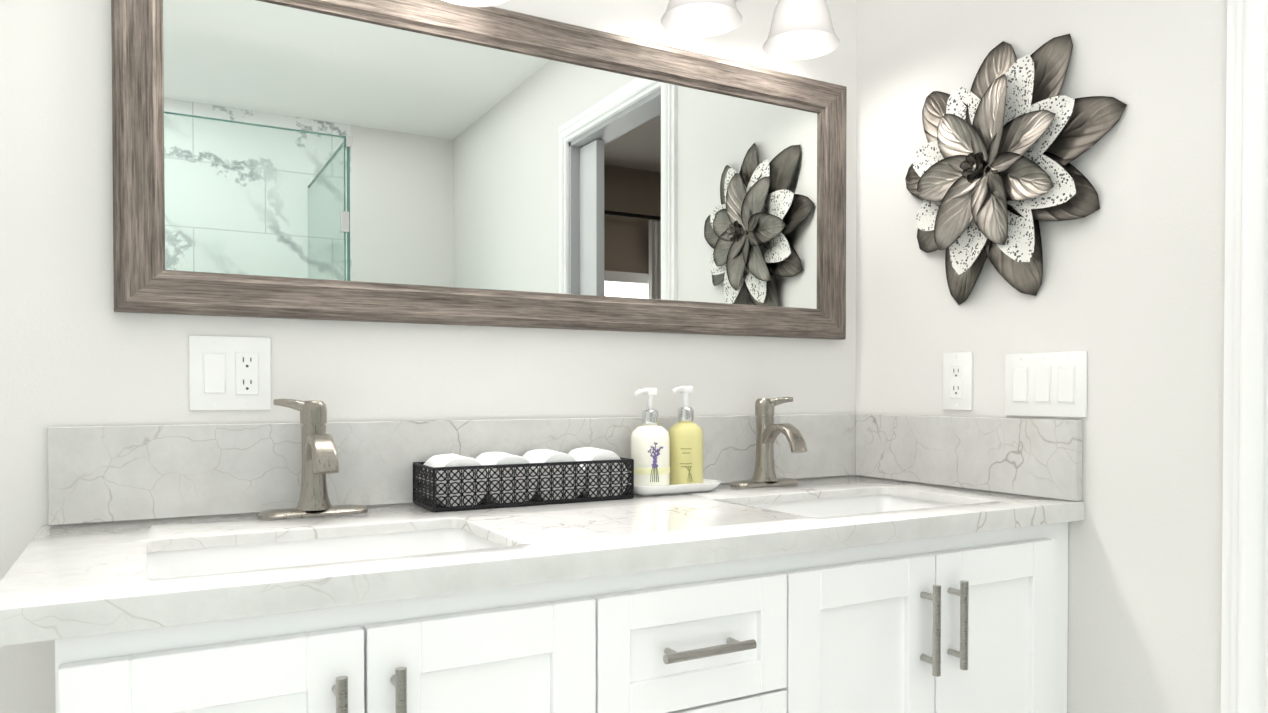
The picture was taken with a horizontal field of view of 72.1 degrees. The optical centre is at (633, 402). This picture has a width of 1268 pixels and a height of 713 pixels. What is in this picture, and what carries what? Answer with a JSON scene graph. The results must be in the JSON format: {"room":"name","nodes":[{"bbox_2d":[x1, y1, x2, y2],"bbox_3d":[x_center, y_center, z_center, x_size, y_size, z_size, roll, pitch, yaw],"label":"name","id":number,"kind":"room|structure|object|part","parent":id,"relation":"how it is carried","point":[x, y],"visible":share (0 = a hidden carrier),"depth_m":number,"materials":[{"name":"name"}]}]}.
{"room":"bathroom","nodes":[
{"label":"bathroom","id":0,"kind":"room"},
{"bbox_2d":[0,0,856,712],"bbox_3d":[-0.521,-0.140,1.473,2.500,2.400,0.100,0,1,-29],"label":"wall","id":1,"kind":"structure","parent":0,"point":[76,348],"depth_m":1.33,"materials":[{"name":"white paint"}]},
{"bbox_2d":[189,335,270,410],"bbox_3d":[-0.625,-0.046,1.353,0.116,0.115,0.009,0,1,-29],"label":"outlet","id":2,"kind":"object","parent":1,"relation":"attached to","point":[229,372],"visible":1,"depth_m":1.35,"materials":[{"name":"white plastic"}]},
{"bbox_2d":[442,0,508,6],"bbox_3d":[-0.381,-0.782,1.368,0.390,0.222,0.202,0,1,-29],"label":"sconce","id":3,"kind":"object","parent":1,"relation":"attached to","point":[478,3],"visible":0.96,"depth_m":1.48,"materials":[{"name":"white glass"}]},
{"bbox_2d":[111,0,846,339],"bbox_3d":[-0.144,-0.418,1.604,1.401,0.561,0.030,0,1,-29],"label":"mirror","id":4,"kind":"object","parent":1,"relation":"attached to","point":[441,162],"visible":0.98,"depth_m":1.52,"materials":[{"name":"clear glass"}]},
{"bbox_2d":[47,413,1081,525],"bbox_3d":[-0.029,0.102,1.375,1.535,0.140,0.554,0,1,-29],"label":"backsplash","id":5,"kind":"structure","parent":1,"relation":"attached to","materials":[{"name":"stone"}]},
{"bbox_2d":[661,0,839,59],"bbox_3d":[0.217,-0.824,1.702,0.390,0.222,0.202,0,1,-29],"label":"sconce","id":6,"kind":"object","parent":1,"relation":"attached to","point":[801,29],"visible":1,"depth_m":1.69,"materials":[{"name":"white glass"}]},
{"bbox_3d":[0.126,-0.778,1.622,0.152,0.132,0.152,0,1,-29],"label":"lamp shade","id":7,"kind":"part","parent":6,"relation":"part of","materials":[{"name":"white glass"}]},
{"bbox_3d":[0.333,-0.779,1.739,0.152,0.132,0.152,0,1,-29],"label":"lamp shade","id":8,"kind":"part","parent":6,"relation":"part of","materials":[{"name":"white glass"}]},
{"bbox_2d":[855,0,1226,712],"bbox_3d":[0.760,-0.142,1.640,0.100,2.400,0.860,0,1,-29],"label":"wall","id":9,"kind":"structure","parent":0,"point":[1129,298],"depth_m":1.46,"materials":[{"name":"white paint"}]},
{"bbox_2d":[943,352,972,409],"bbox_3d":[0.644,-0.043,1.737,0.008,0.115,0.070,0,1,-29],"label":"electrical outlet","id":10,"kind":"object","parent":9,"relation":"attached to","point":[957,380],"visible":1,"depth_m":1.73,"materials":[{"name":"white plastic"}]},
{"bbox_2d":[905,34,1126,304],"bbox_3d":[0.657,-0.437,1.623,0.085,0.488,0.479,0,1,-29],"label":"artwork","id":11,"kind":"object","parent":9,"relation":"attached to","point":[994,175],"visible":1,"depth_m":1.60,"materials":[{"name":"grey metal"}]},
{"bbox_2d":[1005,351,1086,417],"bbox_3d":[0.737,-0.033,1.569,0.009,0.115,0.162,0,1,-29],"label":"light switch","id":12,"kind":"object","parent":9,"relation":"attached to","point":[1052,384],"visible":1,"depth_m":1.56,"materials":[{"name":"white plastic"}]},
{"bbox_3d":[0.236,1.103,0.137,2.500,0.050,3.200,0,1,-29],"label":"floor","id":13,"kind":"structure","parent":0,"visible":0},
{"bbox_2d":[0,485,1084,712],"bbox_3d":[-0.026,0.625,1.368,1.544,0.875,0.582,0,1,-29],"label":"bathroom vanity","id":14,"kind":"object","parent":13,"relation":"on","point":[965,612],"depth_m":1.12,"materials":[{"name":"white wood"}]},
{"bbox_2d":[0,473,1079,608],"bbox_3d":[-0.031,0.188,1.372,1.544,0.032,0.558,0,1,-29],"label":"countertop","id":15,"kind":"structure","parent":14,"relation":"on","point":[66,562],"depth_m":1.21,"materials":[{"name":"white stone"}]},
{"bbox_2d":[252,399,371,520],"bbox_3d":[-0.474,0.083,1.307,0.160,0.179,0.143,0,1,-29],"label":"faucet","id":16,"kind":"object","parent":15,"relation":"on","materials":[{"name":"silver metal"}]},
{"bbox_2d":[147,528,501,577],"bbox_3d":[-0.378,0.270,1.099,0.466,0.157,0.322,0,1,-29],"label":"sink","id":17,"kind":"object","parent":15,"relation":"in","point":[200,556],"depth_m":1.20,"materials":[{"name":"white ceramic"}]},
{"bbox_2d":[413,447,633,511],"bbox_3d":[-0.187,0.125,1.504,0.360,0.089,0.122,0,1,-29],"label":"basket","id":18,"kind":"object","parent":15,"relation":"on","point":[454,482],"visible":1,"depth_m":1.45,"materials":[{"name":"black metal"}]},
{"bbox_2d":[419,453,487,505],"bbox_3d":[-0.299,0.126,1.442,0.092,0.082,0.106,0,1,-29],"label":"towel","id":19,"kind":"object","parent":18,"relation":"in","point":[451,479],"depth_m":1.40,"materials":[{"name":"white fabric"}]},
{"bbox_2d":[475,452,537,503],"bbox_3d":[-0.223,0.125,1.484,0.092,0.083,0.106,0,1,-29],"label":"towel","id":20,"kind":"object","parent":18,"relation":"in","point":[506,478],"depth_m":1.43,"materials":[{"name":"white fabric"}]},
{"bbox_2d":[522,449,583,499],"bbox_3d":[-0.148,0.123,1.526,0.092,0.084,0.106,0,1,-29],"label":"towel","id":21,"kind":"object","parent":18,"relation":"in","point":[555,475],"depth_m":1.48,"materials":[{"name":"white fabric"}]},
{"bbox_2d":[568,447,627,496],"bbox_3d":[-0.074,0.122,1.568,0.092,0.085,0.106,0,1,-29],"label":"towel","id":22,"kind":"object","parent":18,"relation":"in","point":[600,472],"depth_m":1.52,"materials":[{"name":"white fabric"}]},
{"bbox_2d":[627,386,721,495],"bbox_3d":[0.067,0.068,1.642,0.190,0.200,0.100,0,1,-29],"label":"soap dispensers","id":23,"kind":"object","parent":15,"relation":"on","point":[666,462],"visible":0.92,"depth_m":1.62,"materials":[{"name":"white plastic"}]},
{"bbox_2d":[630,388,669,485],"bbox_3d":[0.029,0.066,1.624,0.079,0.188,0.076,0,1,-29],"label":"bottle","id":24,"kind":"object","parent":23,"relation":"on","point":[650,442],"depth_m":1.60,"materials":[{"name":"white plastic"}]},
{"bbox_3d":[0.067,0.158,1.643,0.190,0.019,0.100,0,1,-29],"label":"dish","id":25,"kind":"part","parent":23,"relation":"part of","materials":[{"name":"white ceramic"}]},
{"bbox_2d":[669,386,702,484],"bbox_3d":[0.096,0.063,1.665,0.075,0.192,0.068,0,1,-29],"label":"bottle","id":26,"kind":"object","parent":23,"relation":"on","point":[685,436],"depth_m":1.64,"materials":[{"name":"yellow plastic"}]},
{"bbox_2d":[724,397,811,488],"bbox_3d":[0.286,0.077,1.732,0.161,0.179,0.141,0,1,-29],"label":"faucet","id":27,"kind":"object","parent":15,"relation":"on","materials":[{"name":"silver metal"}]},
{"bbox_2d":[747,495,956,517],"bbox_3d":[0.386,0.264,1.526,0.466,0.157,0.322,0,1,-29],"label":"sink","id":28,"kind":"object","parent":15,"relation":"in","point":[818,506],"depth_m":1.67,"materials":[{"name":"white ceramic"}]},
{"bbox_3d":[1.141,-1.148,0.946,0.100,0.370,0.700,0,1,-29],"label":"wall","id":29,"kind":"structure","parent":0,"visible":0},
{"bbox_2d":[1221,0,1267,712],"bbox_3d":[1.087,0.015,0.931,0.025,2.105,0.850,0,1,-29],"label":"door frame","id":30,"kind":"structure","parent":29,"relation":"attached to","point":[1244,657],"depth_m":1.26,"materials":[{"name":"white wood"}]}
]}

